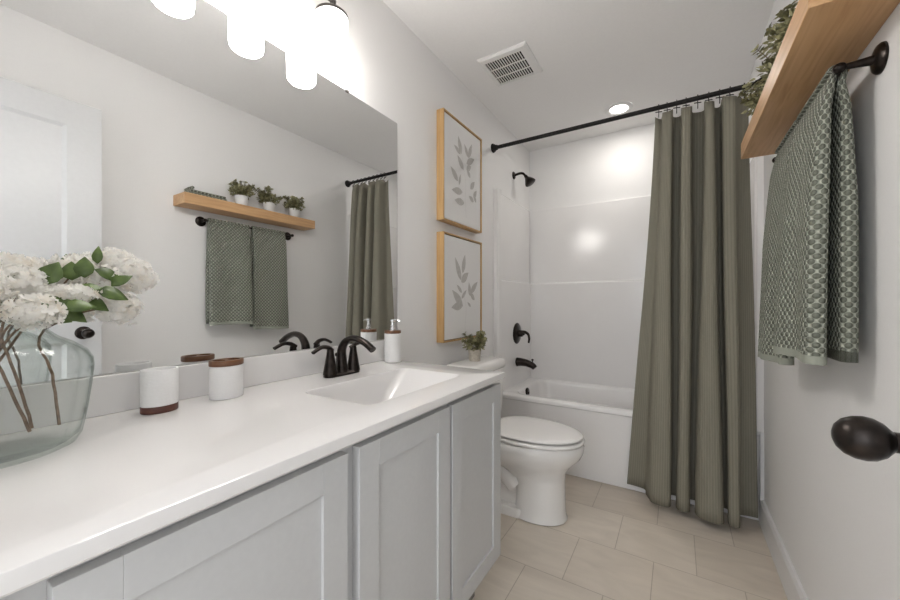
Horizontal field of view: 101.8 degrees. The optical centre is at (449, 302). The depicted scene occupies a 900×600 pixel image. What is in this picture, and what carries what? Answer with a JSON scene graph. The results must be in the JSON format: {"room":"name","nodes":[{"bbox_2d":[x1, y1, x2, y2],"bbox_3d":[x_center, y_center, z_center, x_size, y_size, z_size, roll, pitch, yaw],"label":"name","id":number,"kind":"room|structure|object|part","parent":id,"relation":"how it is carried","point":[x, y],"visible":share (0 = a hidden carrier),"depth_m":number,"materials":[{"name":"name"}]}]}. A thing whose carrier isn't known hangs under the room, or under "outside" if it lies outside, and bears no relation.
{"room":"bathroom","nodes":[
{"label":"bathroom","id":0,"kind":"room"},
{"bbox_2d":[0,0,528,387],"bbox_3d":[-0.204,-0.113,1.860,0.100,2.440,3.465,0,0,32],"label":"wall","id":1,"kind":"structure","parent":0,"point":[389,68],"depth_m":1.83,"materials":[{"name":"paint"}]},
{"bbox_2d":[0,340,383,435],"bbox_3d":[-0.642,0.207,1.041,0.018,0.088,1.382,0,0,32],"label":"backsplash","id":2,"kind":"structure","parent":1,"relation":"attached to","point":[117,392],"depth_m":0.84,"materials":[{"name":"stone"}]},
{"bbox_2d":[0,0,396,386],"bbox_3d":[-0.627,-0.336,1.077,0.009,0.996,1.448,0,0,32],"label":"wall mirror","id":3,"kind":"object","parent":1,"relation":"attached to","point":[259,191],"visible":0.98,"depth_m":0.96,"materials":[{"name":"clear glass"}]},
{"bbox_2d":[258,0,347,74],"bbox_3d":[-0.531,-0.981,1.102,0.143,0.334,0.518,0,0,32],"label":"vanity light","id":4,"kind":"object","parent":1,"relation":"attached to","point":[276,18],"visible":1,"depth_m":1.22,"materials":[{"name":"glass"}]},
{"bbox_3d":[-0.518,-0.901,1.094,0.107,0.174,0.107,0,0,32],"label":"lamp shade","id":5,"kind":"part","parent":4,"relation":"part of","materials":[{"name":"white glass"}]},
{"bbox_3d":[-0.410,-0.901,1.267,0.107,0.174,0.107,0,0,32],"label":"lamp shade","id":6,"kind":"part","parent":4,"relation":"part of","materials":[{"name":"white glass"}]},
{"bbox_2d":[437,108,481,233],"bbox_3d":[0.066,-0.745,2.156,0.046,0.597,0.452,0,0,32],"label":"framed print","id":7,"kind":"object","parent":1,"relation":"attached to","point":[459,149],"visible":1,"depth_m":2.09,"materials":[{"name":"white paper"}]},
{"bbox_2d":[437,231,481,342],"bbox_3d":[0.066,-0.084,2.156,0.046,0.599,0.452,0,0,32],"label":"framed print","id":8,"kind":"object","parent":1,"relation":"attached to","point":[459,259],"visible":0.96,"depth_m":2.09,"materials":[{"name":"white paper"}]},
{"bbox_2d":[512,172,534,186],"bbox_3d":[0.580,-0.973,2.860,0.175,0.136,0.086,0,0,32],"label":"fitting","id":9,"kind":"object","parent":1,"relation":"attached to","point":[529,181],"visible":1,"depth_m":2.84,"materials":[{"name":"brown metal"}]},
{"bbox_2d":[491,77,765,152],"bbox_3d":[0.926,-1.089,2.190,1.470,0.062,0.062,0,0,32],"label":"curtain rod","id":10,"kind":"object","parent":1,"relation":"attached to","point":[494,147],"visible":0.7,"depth_m":2.12,"materials":[{"name":"black metal"}]},
{"bbox_2d":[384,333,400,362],"bbox_3d":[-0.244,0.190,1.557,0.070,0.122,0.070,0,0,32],"label":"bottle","id":11,"kind":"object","parent":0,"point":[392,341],"depth_m":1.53,"materials":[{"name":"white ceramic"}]},
{"bbox_2d":[382,0,774,150],"bbox_3d":[0.463,-1.363,1.446,1.672,0.060,3.465,0,0,32],"label":"ceiling","id":12,"kind":"structure","parent":0,"point":[593,56],"depth_m":1.92,"materials":[{"name":"paint"}]},
{"bbox_2d":[477,41,542,86],"bbox_3d":[0.340,-1.326,2.053,0.278,0.012,0.282,0,0,32],"label":"ceiling vent","id":13,"kind":"object","parent":12,"relation":"in","point":[516,62],"visible":1,"depth_m":2.03,"materials":[{"name":"white plastic"}]},
{"bbox_2d":[605,102,632,115],"bbox_3d":[1.160,-1.328,2.511,0.180,0.008,0.180,0,0,32],"label":"recessed light","id":14,"kind":"object","parent":12,"relation":"in","point":[619,108],"visible":0.98,"depth_m":2.50,"materials":[{"name":"white plastic"}]},
{"bbox_2d":[529,123,654,211],"bbox_3d":[1.351,-0.113,2.875,1.472,2.440,0.100,0,0,32],"label":"wall","id":15,"kind":"structure","parent":0,"point":[615,165],"depth_m":2.94,"materials":[{"name":"paint"}]},
{"bbox_2d":[472,474,787,599],"bbox_3d":[0.031,1.137,0.749,1.672,0.060,5.105,0,0,32],"label":"floor","id":16,"kind":"structure","parent":0,"point":[614,543],"depth_m":1.60,"materials":[{"name":"beige tile"}]},
{"bbox_2d":[0,383,500,599],"bbox_3d":[-0.414,0.692,0.899,0.554,0.830,1.381,0,0,32],"label":"vanity cabinet","id":17,"kind":"object","parent":16,"relation":"on","point":[411,509],"visible":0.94,"depth_m":0.75,"materials":[{"name":"grey paint"}]},
{"bbox_3d":[-0.315,0.608,0.553,0.020,0.626,0.400,0,0,32],"label":"cabinet door","id":18,"kind":"part","parent":17,"relation":"part of","materials":[{"name":"grey paint"}]},
{"bbox_3d":[-0.317,0.608,0.555,0.012,0.518,0.292,0,0,32],"label":"panel","id":19,"kind":"part","parent":17,"relation":"part of","materials":[{"name":"grey paint"}]},
{"bbox_2d":[0,340,504,598],"bbox_3d":[-0.407,0.274,0.895,0.570,0.222,1.383,0,0,32],"label":"countertop","id":20,"kind":"structure","parent":17,"relation":"on","point":[129,475],"depth_m":0.67,"materials":[{"name":"stone"}]},
{"bbox_2d":[0,335,94,468],"bbox_3d":[-0.752,0.139,0.599,0.247,0.224,0.247,0,0,32],"label":"flower vase","id":21,"kind":"object","parent":20,"relation":"on","point":[92,358],"visible":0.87,"depth_m":0.63,"materials":[{"name":"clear glass"}]},
{"bbox_2d":[0,253,31,431],"bbox_3d":[-0.770,0.053,0.594,0.183,0.329,0.112,0,0,12],"label":"flower","id":22,"kind":"object","parent":21,"relation":"in","point":[5,281],"visible":0.97,"depth_m":0.60,"materials":[{"name":"beige plant"}]},
{"bbox_3d":[-0.756,0.072,0.609,0.093,0.291,0.059,0,0,25],"label":"stem","id":23,"kind":"part","parent":22,"relation":"part of","materials":[{"name":"brown plant"}]},
{"bbox_2d":[0,252,62,428],"bbox_3d":[-0.743,0.068,0.632,0.104,0.310,0.087,0,0,32],"label":"flower","id":24,"kind":"object","parent":21,"relation":"in","point":[30,273],"visible":0.8,"depth_m":0.63,"materials":[{"name":"beige plant"}]},
{"bbox_3d":[-0.744,0.078,0.630,0.021,0.288,0.044,0,0,-16],"label":"stem","id":25,"kind":"part","parent":24,"relation":"part of","materials":[{"name":"brown plant"}]},
{"bbox_2d":[0,292,95,346],"bbox_3d":[-0.714,0.100,0.602,0.167,0.235,0.091,0,0,-18],"label":"flower","id":26,"kind":"object","parent":21,"relation":"in","point":[23,314],"visible":1,"depth_m":0.60,"materials":[{"name":"beige plant"}]},
{"bbox_3d":[-0.746,0.116,0.606,0.123,0.204,0.012,0,0,8],"label":"stem","id":27,"kind":"part","parent":26,"relation":"part of","materials":[{"name":"brown plant"}]},
{"bbox_2d":[0,283,102,351],"bbox_3d":[-0.720,0.085,0.634,0.071,0.246,0.201,0,0,39],"label":"flower","id":28,"kind":"object","parent":21,"relation":"in","point":[86,291],"visible":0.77,"depth_m":0.66,"materials":[{"name":"beige plant"}]},
{"bbox_3d":[-0.748,0.097,0.615,0.143,0.223,0.015,0,0,-37],"label":"stem","id":29,"kind":"part","parent":28,"relation":"part of","materials":[{"name":"brown plant"}]},
{"bbox_2d":[0,253,102,361],"bbox_3d":[-0.739,0.054,0.667,0.077,0.309,0.225,0,0,-9],"label":"flower","id":30,"kind":"object","parent":21,"relation":"in","point":[67,265],"visible":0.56,"depth_m":0.71,"materials":[{"name":"beige plant"}]},
{"bbox_3d":[-0.755,0.068,0.646,0.006,0.280,0.191,0,0,1],"label":"stem","id":31,"kind":"part","parent":30,"relation":"part of","materials":[{"name":"plant"}]},
{"bbox_2d":[37,246,159,424],"bbox_3d":[-0.692,0.050,0.749,0.124,0.344,0.176,0,0,-11],"label":"flower","id":32,"kind":"object","parent":21,"relation":"in","point":[113,304],"visible":0.94,"depth_m":0.74,"materials":[{"name":"beige plant"}]},
{"bbox_3d":[-0.709,0.065,0.724,0.043,0.315,0.149,0,0,5],"label":"stem","id":33,"kind":"part","parent":32,"relation":"part of","materials":[{"name":"brown plant"}]},
{"bbox_2d":[140,366,178,414],"bbox_3d":[-0.675,0.202,0.850,0.060,0.098,0.072,0,0,32],"label":"tumbler","id":34,"kind":"object","parent":20,"relation":"on","point":[159,386],"visible":1,"depth_m":0.83,"materials":[{"name":"white ceramic"}]},
{"bbox_2d":[208,357,243,400],"bbox_3d":[-0.596,0.201,0.975,0.066,0.100,0.084,0,0,32],"label":"jar","id":35,"kind":"object","parent":20,"relation":"on","point":[225,374],"visible":1,"depth_m":0.95,"materials":[{"name":"white ceramic"}]},
{"bbox_3d":[-0.596,0.158,0.975,0.066,0.014,0.084,0,0,32],"label":"wooden lid","id":36,"kind":"part","parent":35,"relation":"part of","materials":[{"name":"brown wood"}]},
{"bbox_2d":[311,335,375,377],"bbox_3d":[-0.370,0.181,1.264,0.203,0.140,0.205,0,0,-19],"label":"faucet","id":37,"kind":"object","parent":20,"relation":"on","point":[332,369],"visible":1,"depth_m":1.26,"materials":[{"name":"black metal"}]},
{"bbox_3d":[-0.420,0.155,1.212,0.022,0.029,0.088,0,0,24],"label":"lever","id":38,"kind":"part","parent":37,"relation":"part of","materials":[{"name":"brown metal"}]},
{"bbox_3d":[-0.406,0.198,1.238,0.049,0.088,0.048,0,0,32],"label":"handle","id":39,"kind":"part","parent":37,"relation":"part of","materials":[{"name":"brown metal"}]},
{"bbox_3d":[-0.378,0.245,1.283,0.044,0.012,0.148,0,0,32],"label":"plate","id":40,"kind":"part","parent":37,"relation":"part of","materials":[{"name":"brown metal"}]},
{"bbox_3d":[-0.351,0.198,1.327,0.049,0.088,0.048,0,0,32],"label":"handle","id":41,"kind":"part","parent":37,"relation":"part of","materials":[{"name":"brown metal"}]},
{"bbox_3d":[-0.333,0.155,1.352,0.022,0.029,0.088,0,0,39],"label":"lever","id":42,"kind":"part","parent":37,"relation":"part of","materials":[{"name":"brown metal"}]},
{"bbox_3d":[-0.322,0.176,1.248,0.172,0.132,0.038,0,0,32],"label":"spout","id":43,"kind":"part","parent":37,"relation":"part of","materials":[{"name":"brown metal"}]},
{"bbox_2d":[305,368,459,404],"bbox_3d":[-0.188,0.318,1.153,0.265,0.134,0.456,0,0,32],"label":"sink basin","id":44,"kind":"object","parent":20,"relation":"in","point":[379,388],"depth_m":1.27,"materials":[{"name":"white ceramic"}]},
{"bbox_2d":[384,319,400,362],"bbox_3d":[-0.243,0.160,1.557,0.072,0.182,0.070,0,0,32],"label":"soap dispenser","id":45,"kind":"object","parent":20,"relation":"on","point":[392,337],"visible":1,"depth_m":1.53,"materials":[{"name":"white ceramic"}]},
{"bbox_3d":[-0.244,0.123,1.557,0.070,0.012,0.070,0,0,32],"label":"wooden lid","id":46,"kind":"part","parent":45,"relation":"part of","materials":[{"name":"brown wood"}]},
{"bbox_3d":[-0.101,0.608,0.898,0.020,0.626,0.349,0,0,32],"label":"cabinet door","id":47,"kind":"part","parent":17,"relation":"part of","materials":[{"name":"grey paint"}]},
{"bbox_3d":[-0.103,0.608,0.899,0.012,0.518,0.241,0,0,32],"label":"panel","id":48,"kind":"part","parent":17,"relation":"part of","materials":[{"name":"grey paint"}]},
{"bbox_3d":[0.088,0.608,1.202,0.020,0.626,0.337,0,0,32],"label":"cabinet door","id":49,"kind":"part","parent":17,"relation":"part of","materials":[{"name":"grey paint"}]},
{"bbox_3d":[0.086,0.608,1.203,0.012,0.518,0.229,0,0,32],"label":"panel","id":50,"kind":"part","parent":17,"relation":"part of","materials":[{"name":"grey paint"}]},
{"bbox_2d":[446,356,584,525],"bbox_3d":[0.367,0.720,1.991,0.700,0.772,0.448,0,0,32],"label":"toilet","id":51,"kind":"object","parent":16,"relation":"on","point":[537,454],"visible":0.63,"depth_m":1.83,"materials":[{"name":"white ceramic"}]},
{"bbox_2d":[461,330,486,361],"bbox_3d":[0.138,0.243,2.109,0.150,0.181,0.154,0,0,1],"label":"potted plant","id":52,"kind":"object","parent":51,"relation":"on","point":[474,353],"visible":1,"depth_m":2.08,"materials":[{"name":"green plant"}]},
{"bbox_3d":[0.142,0.300,2.104,0.076,0.068,0.076,0,0,32],"label":"pot","id":53,"kind":"part","parent":52,"relation":"part of","materials":[{"name":"white ceramic"}]},
{"bbox_3d":[0.155,0.363,2.123,0.201,0.057,0.448,0,0,32],"label":"tank lid","id":54,"kind":"part","parent":51,"relation":"part of","materials":[{"name":"white ceramic"}]},
{"bbox_3d":[0.155,0.550,2.123,0.185,0.316,0.418,0,0,32],"label":"tank","id":55,"kind":"part","parent":51,"relation":"part of","materials":[{"name":"white ceramic"}]},
{"bbox_3d":[0.455,0.670,1.937,0.477,0.022,0.370,0,0,32],"label":"lid","id":56,"kind":"part","parent":51,"relation":"part of","materials":[{"name":"white plastic"}]},
{"bbox_3d":[0.466,0.696,1.929,0.466,0.020,0.380,0,0,32],"label":"seat","id":57,"kind":"part","parent":51,"relation":"part of","materials":[{"name":"white plastic"}]},
{"bbox_2d":[501,377,758,520],"bbox_3d":[1.135,0.875,2.527,1.466,0.461,0.710,0,0,32],"label":"bathtub","id":58,"kind":"object","parent":16,"relation":"on","point":[603,414],"visible":0.41,"depth_m":2.32,"materials":[{"name":"white ceramic"}]},
{"bbox_2d":[493,156,763,432],"bbox_3d":[1.128,-0.083,2.515,1.470,1.454,0.744,0,0,32],"label":"tub surround","id":59,"kind":"object","parent":58,"relation":"on","point":[572,278],"visible":0.57,"depth_m":2.87,"materials":[{"name":"white plastic"}]},
{"bbox_3d":[0.506,-0.083,2.876,0.033,1.454,0.700,0,0,32],"label":"panel","id":60,"kind":"part","parent":59,"relation":"part of","materials":[{"name":"white plastic"}]},
{"bbox_2d":[513,323,529,343],"bbox_3d":[0.578,0.241,2.861,0.115,0.166,0.166,0,0,32],"label":"shower valve","id":61,"kind":"object","parent":59,"relation":"attached to","point":[518,333],"visible":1,"depth_m":2.85,"materials":[{"name":"black metal"}]},
{"bbox_3d":[0.592,0.264,2.849,0.081,0.097,0.040,0,0,36],"label":"lever","id":62,"kind":"part","parent":61,"relation":"part of","materials":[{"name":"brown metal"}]},
{"bbox_2d":[515,357,536,369],"bbox_3d":[0.596,0.474,2.850,0.165,0.086,0.066,0,0,32],"label":"tub spout","id":63,"kind":"object","parent":59,"relation":"attached to","point":[519,361],"visible":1,"depth_m":2.83,"materials":[{"name":"black metal"}]},
{"bbox_3d":[1.312,-0.077,2.812,1.470,1.442,0.046,0,0,32],"label":"panel","id":64,"kind":"part","parent":59,"relation":"part of","materials":[{"name":"white plastic"}]},
{"bbox_3d":[1.726,-0.083,2.118,0.033,1.454,0.700,0,0,32],"label":"panel","id":65,"kind":"part","parent":59,"relation":"part of","materials":[{"name":"white plastic"}]},
{"bbox_2d":[758,120,798,364],"bbox_3d":[1.061,-0.172,1.161,0.102,0.723,0.255,0,0,32],"label":"hand towel","id":66,"kind":"object","parent":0,"point":[770,251],"visible":0.38,"depth_m":1.17,"materials":[{"name":"green fabric"}]},
{"bbox_2d":[746,0,899,599],"bbox_3d":[0.698,-0.113,0.335,0.100,2.440,5.105,0,0,32],"label":"wall","id":67,"kind":"structure","parent":0,"point":[835,514],"depth_m":0.87,"materials":[{"name":"paint"}]},
{"bbox_2d":[759,432,763,500],"bbox_3d":[1.559,0.876,1.828,0.014,0.463,0.031,0,0,32],"label":"trim","id":68,"kind":"structure","parent":67,"relation":"attached to","point":[761,435],"depth_m":1.82,"materials":[{"name":"white paint"}]},
{"bbox_2d":[759,499,807,599],"bbox_3d":[0.894,1.042,0.760,0.016,0.130,2.535,0,0,32],"label":"baseboard","id":69,"kind":"structure","parent":67,"relation":"attached to","point":[792,586],"depth_m":1.47,"materials":[{"name":"white paint"}]},
{"bbox_2d":[741,0,899,158],"bbox_3d":[1.005,-0.612,1.063,0.146,0.063,0.897,0,0,32],"label":"floating shelf","id":70,"kind":"object","parent":67,"relation":"attached to","point":[820,35],"visible":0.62,"depth_m":0.86,"materials":[{"name":"brown wood"}]},
{"bbox_2d":[737,80,763,116],"bbox_3d":[1.155,-0.732,1.333,0.171,0.176,0.164,0,0,32],"label":"potted plant","id":71,"kind":"object","parent":70,"relation":"on","point":[753,99],"visible":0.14,"depth_m":1.34,"materials":[{"name":"green plant"}]},
{"bbox_2d":[750,42,777,88],"bbox_3d":[1.052,-0.735,1.163,0.164,0.180,0.217,0,0,32],"label":"potted plant","id":72,"kind":"object","parent":70,"relation":"on","point":[769,62],"visible":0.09,"depth_m":1.16,"materials":[{"name":"green plant"}]},
{"bbox_2d":[762,0,797,52],"bbox_3d":[0.960,-0.736,1.006,0.157,0.183,0.193,0,0,32],"label":"potted plant","id":73,"kind":"object","parent":70,"relation":"on","point":[778,33],"visible":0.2,"depth_m":1.01,"materials":[{"name":"green plant"}]},
{"bbox_2d":[772,41,888,162],"bbox_3d":[1.037,-0.515,1.047,0.074,0.062,0.669,0,0,32],"label":"towel bar","id":74,"kind":"object","parent":67,"relation":"attached to","point":[877,62],"visible":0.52,"depth_m":0.77,"materials":[{"name":"black metal"}]},
{"bbox_2d":[773,65,858,365],"bbox_3d":[0.915,-0.195,0.931,0.107,0.678,0.264,0,0,32],"label":"hand towel","id":75,"kind":"object","parent":74,"relation":"hanging from","point":[817,306],"visible":0.99,"depth_m":0.84,"materials":[{"name":"green fabric"}]},
{"bbox_3d":[0.875,-0.515,0.790,0.069,0.024,0.023,0,0,32],"label":"post","id":76,"kind":"part","parent":74,"relation":"part of","materials":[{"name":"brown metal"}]},
{"bbox_2d":[831,416,899,461],"bbox_3d":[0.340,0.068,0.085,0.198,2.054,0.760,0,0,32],"label":"door knob","id":77,"kind":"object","parent":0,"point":[863,438],"depth_m":0.38,"materials":[{"name":"black metal"}]},
{"bbox_3d":[1.398,-1.069,1.897,0.033,0.077,0.037,0,0,32],"label":"curtain hook","id":78,"kind":"object","parent":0,"visible":0},
{"bbox_2d":[627,96,757,527],"bbox_3d":[1.244,0.007,1.915,0.589,2.116,0.231,0,0,32],"label":"shower curtain","id":79,"kind":"object","parent":78,"relation":"hanging from","point":[694,427],"visible":0.99,"depth_m":1.88,"materials":[{"name":"green fabric"}]}
]}

